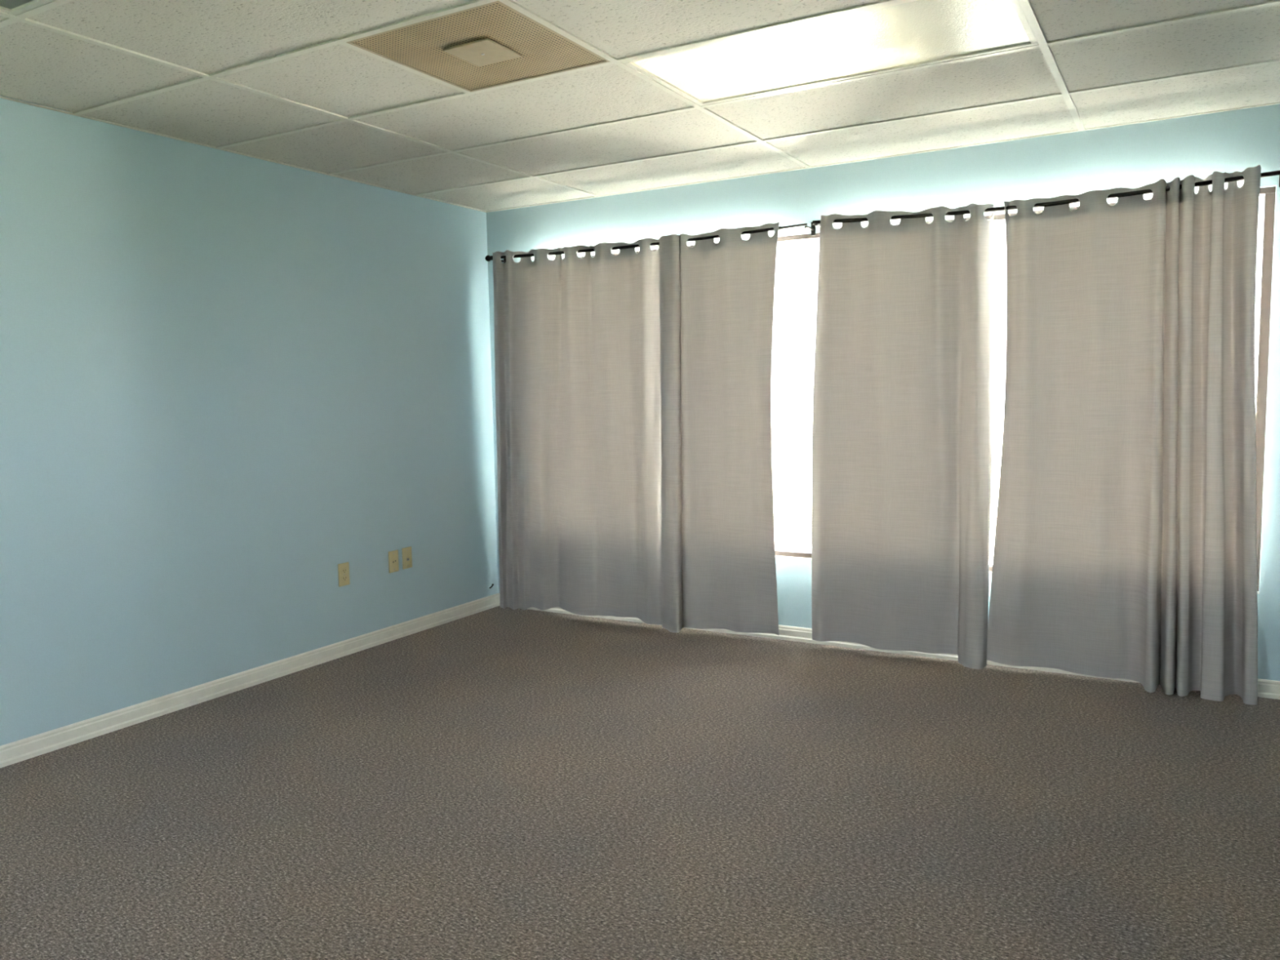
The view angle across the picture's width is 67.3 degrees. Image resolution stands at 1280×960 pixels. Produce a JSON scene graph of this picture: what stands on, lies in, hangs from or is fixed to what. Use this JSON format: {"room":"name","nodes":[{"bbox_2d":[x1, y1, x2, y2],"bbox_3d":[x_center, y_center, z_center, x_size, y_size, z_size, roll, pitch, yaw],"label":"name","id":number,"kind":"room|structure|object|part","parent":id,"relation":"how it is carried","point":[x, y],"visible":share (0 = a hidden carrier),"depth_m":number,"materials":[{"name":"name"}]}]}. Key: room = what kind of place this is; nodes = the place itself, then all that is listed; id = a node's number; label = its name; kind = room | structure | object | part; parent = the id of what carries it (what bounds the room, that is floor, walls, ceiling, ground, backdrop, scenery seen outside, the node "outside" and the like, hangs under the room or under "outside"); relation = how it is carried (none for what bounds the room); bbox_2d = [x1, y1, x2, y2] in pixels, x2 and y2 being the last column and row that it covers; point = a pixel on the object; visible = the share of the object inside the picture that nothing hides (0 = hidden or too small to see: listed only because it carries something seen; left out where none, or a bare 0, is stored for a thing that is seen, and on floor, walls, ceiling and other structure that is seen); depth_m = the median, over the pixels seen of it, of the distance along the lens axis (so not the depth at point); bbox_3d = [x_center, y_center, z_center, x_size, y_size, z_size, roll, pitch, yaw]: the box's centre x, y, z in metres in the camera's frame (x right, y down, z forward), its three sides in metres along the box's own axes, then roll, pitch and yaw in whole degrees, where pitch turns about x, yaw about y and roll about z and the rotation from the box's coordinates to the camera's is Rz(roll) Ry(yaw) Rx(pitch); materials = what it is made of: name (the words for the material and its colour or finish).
{"room":"empty office room","nodes":[
{"label":"empty office room","id":0,"kind":"room"},
{"bbox_2d":[0,95,498,746],"bbox_3d":[-2.438,-0.209,3.295,0.160,2.739,6.250,2,6,30],"label":"wall","id":1,"kind":"structure","parent":0,"point":[229,381],"depth_m":4.16,"materials":[{"name":"paint"}]},
{"bbox_2d":[0,593,499,768],"bbox_3d":[-2.379,1.008,3.295,0.018,0.074,6.090,2,6,30],"label":"baseboard","id":2,"kind":"structure","parent":1,"relation":"attached to","point":[25,748],"depth_m":4.20,"materials":[{"name":"white paint"}]},
{"bbox_2d":[337,561,350,586],"bbox_3d":[-1.486,0.474,4.828,0.009,0.115,0.070,2,6,30],"label":"wall outlet","id":3,"kind":"object","parent":1,"relation":"attached to","point":[343,568],"visible":1,"depth_m":4.82,"materials":[{"name":"beige plastic"}]},
{"bbox_2d":[342,567,346,573],"bbox_3d":[-1.485,0.455,4.825,0.004,0.027,0.032,2,6,30],"label":"receptacle","id":4,"kind":"object","parent":3,"relation":"attached to","point":[344,569],"depth_m":4.83,"materials":[{"name":"beige plastic"}]},
{"bbox_2d":[342,575,346,581],"bbox_3d":[-1.484,0.494,4.829,0.004,0.027,0.032,2,6,30],"label":"receptacle","id":5,"kind":"object","parent":3,"relation":"attached to","point":[344,577],"depth_m":4.83,"materials":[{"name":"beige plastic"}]},
{"bbox_2d":[388,550,399,573],"bbox_3d":[-1.313,0.435,5.127,0.010,0.115,0.070,2,6,30],"label":"wall outlet","id":6,"kind":"object","parent":1,"relation":"attached to","point":[393,566],"visible":1,"depth_m":5.12,"materials":[{"name":"beige plastic"}]},
{"bbox_2d":[401,546,412,568],"bbox_3d":[-1.258,0.423,5.213,0.018,0.115,0.070,2,6,30],"label":"wall outlet","id":7,"kind":"object","parent":1,"relation":"attached to","point":[406,552],"visible":1,"depth_m":5.21,"materials":[{"name":"beige plastic"}]},
{"bbox_2d":[0,605,1279,959],"bbox_3d":[-0.456,1.172,2.203,4.449,0.120,6.090,2,6,30],"label":"floor","id":8,"kind":"structure","parent":0,"point":[497,783],"depth_m":2.96,"materials":[{"name":"carpet"}]},
{"bbox_2d":[0,0,1279,212],"bbox_3d":[-0.503,-1.410,1.960,4.769,0.330,6.410,2,6,30],"label":"ceiling","id":9,"kind":"structure","parent":0,"point":[280,82],"depth_m":3.45,"materials":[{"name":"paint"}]},
{"bbox_2d":[0,0,54,15],"bbox_3d":[-1.367,-1.310,2.116,1.195,0.131,0.586,2,6,30],"label":"ceiling light","id":10,"kind":"object","parent":9,"relation":"attached to","point":[14,7],"visible":1,"depth_m":2.61,"materials":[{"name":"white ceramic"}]},
{"bbox_2d":[346,0,610,92],"bbox_3d":[-0.495,-1.353,3.022,0.586,0.032,0.586,2,6,30],"label":"ceiling vent","id":11,"kind":"object","parent":9,"relation":"in","point":[493,44],"visible":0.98,"depth_m":2.99,"materials":[{"name":"beige metal"}]},
{"bbox_3d":[-0.494,-1.343,3.023,0.176,0.006,0.176,2,6,30],"label":"plate","id":12,"kind":"part","parent":11,"relation":"part of","materials":[{"name":"beige metal"}]},
{"bbox_2d":[622,0,1038,106],"bbox_3d":[0.601,-1.438,3.088,1.195,0.131,0.586,2,6,30],"label":"ceiling light","id":13,"kind":"object","parent":9,"relation":"attached to","point":[909,33],"visible":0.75,"depth_m":3.07,"materials":[{"name":"white plastic"}]},
{"bbox_2d":[485,102,1279,680],"bbox_3d":[1.075,-0.413,4.776,4.449,2.739,0.160,2,6,30],"label":"wall","id":14,"kind":"structure","parent":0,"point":[1136,155],"depth_m":4.37,"materials":[{"name":"paint"}]},
{"bbox_2d":[484,222,815,263],"bbox_3d":[-0.023,-1.259,5.160,1.977,0.066,0.118,2,6,30],"label":"curtain rod","id":15,"kind":"object","parent":14,"relation":"attached to","point":[812,228],"visible":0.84,"depth_m":5.04,"materials":[{"name":"brown metal"}]},
{"bbox_2d":[492,237,662,624],"bbox_3d":[-0.327,-0.258,5.404,1.240,2.104,0.109,2,6,30],"label":"curtain","id":16,"kind":"object","parent":15,"relation":"hanging from","point":[578,409],"visible":0.97,"depth_m":5.40,"materials":[{"name":"grey fabric"}]},
{"bbox_2d":[659,222,779,635],"bbox_3d":[0.398,-0.226,4.967,0.705,2.108,0.112,2,6,32],"label":"curtain","id":17,"kind":"object","parent":15,"relation":"hanging from","point":[718,571],"visible":1,"depth_m":4.98,"materials":[{"name":"grey fabric"}]},
{"bbox_2d":[527,607,1279,699],"bbox_3d":[1.054,0.803,4.813,4.413,0.072,0.018,2,6,30],"label":"baseboard","id":18,"kind":"structure","parent":14,"relation":"attached to","point":[1270,689],"depth_m":4.81,"materials":[{"name":"white paint"}]},
{"bbox_2d":[550,186,1275,594],"bbox_3d":[0.966,-0.405,4.791,3.625,1.635,0.075,2,6,30],"label":"window","id":19,"kind":"structure","parent":14,"relation":"attached to","point":[1269,193],"depth_m":3.89,"materials":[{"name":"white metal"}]},
{"bbox_3d":[0.970,0.407,4.848,3.625,0.006,0.030,2,6,30],"label":"sill","id":20,"kind":"part","parent":19,"relation":"part of","materials":[{"name":"white paint"}]},
{"bbox_2d":[812,169,1279,227],"bbox_3d":[1.690,-1.204,4.178,1.933,0.066,0.118,2,6,30],"label":"curtain rod","id":21,"kind":"object","parent":14,"relation":"attached to","point":[816,223],"visible":0.7,"depth_m":4.09,"materials":[{"name":"brown metal"}]},
{"bbox_2d":[811,203,994,669],"bbox_3d":[1.203,-0.203,4.508,0.855,2.106,0.106,2,6,30],"label":"curtain","id":22,"kind":"object","parent":21,"relation":"hanging from","point":[903,406],"visible":1,"depth_m":4.50,"materials":[{"name":"grey fabric"}]},
{"bbox_2d":[986,164,1261,705],"bbox_3d":[2.016,-0.175,4.047,1.056,2.116,0.146,2,6,30],"label":"curtain","id":23,"kind":"object","parent":21,"relation":"hanging from","point":[1125,546],"visible":1,"depth_m":4.01,"materials":[{"name":"grey fabric"}]},
{"label":"outside","id":24,"kind":"structure","parent":0,"visible":0},
{"bbox_2d":[771,412,1004,564],"bbox_3d":[14.705,-0.944,22.940,60.000,0.100,44.840,2,6,30],"label":"ground","id":25,"kind":"structure","parent":24,"point":[791,433],"depth_m":14.88,"materials":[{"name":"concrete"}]}
]}

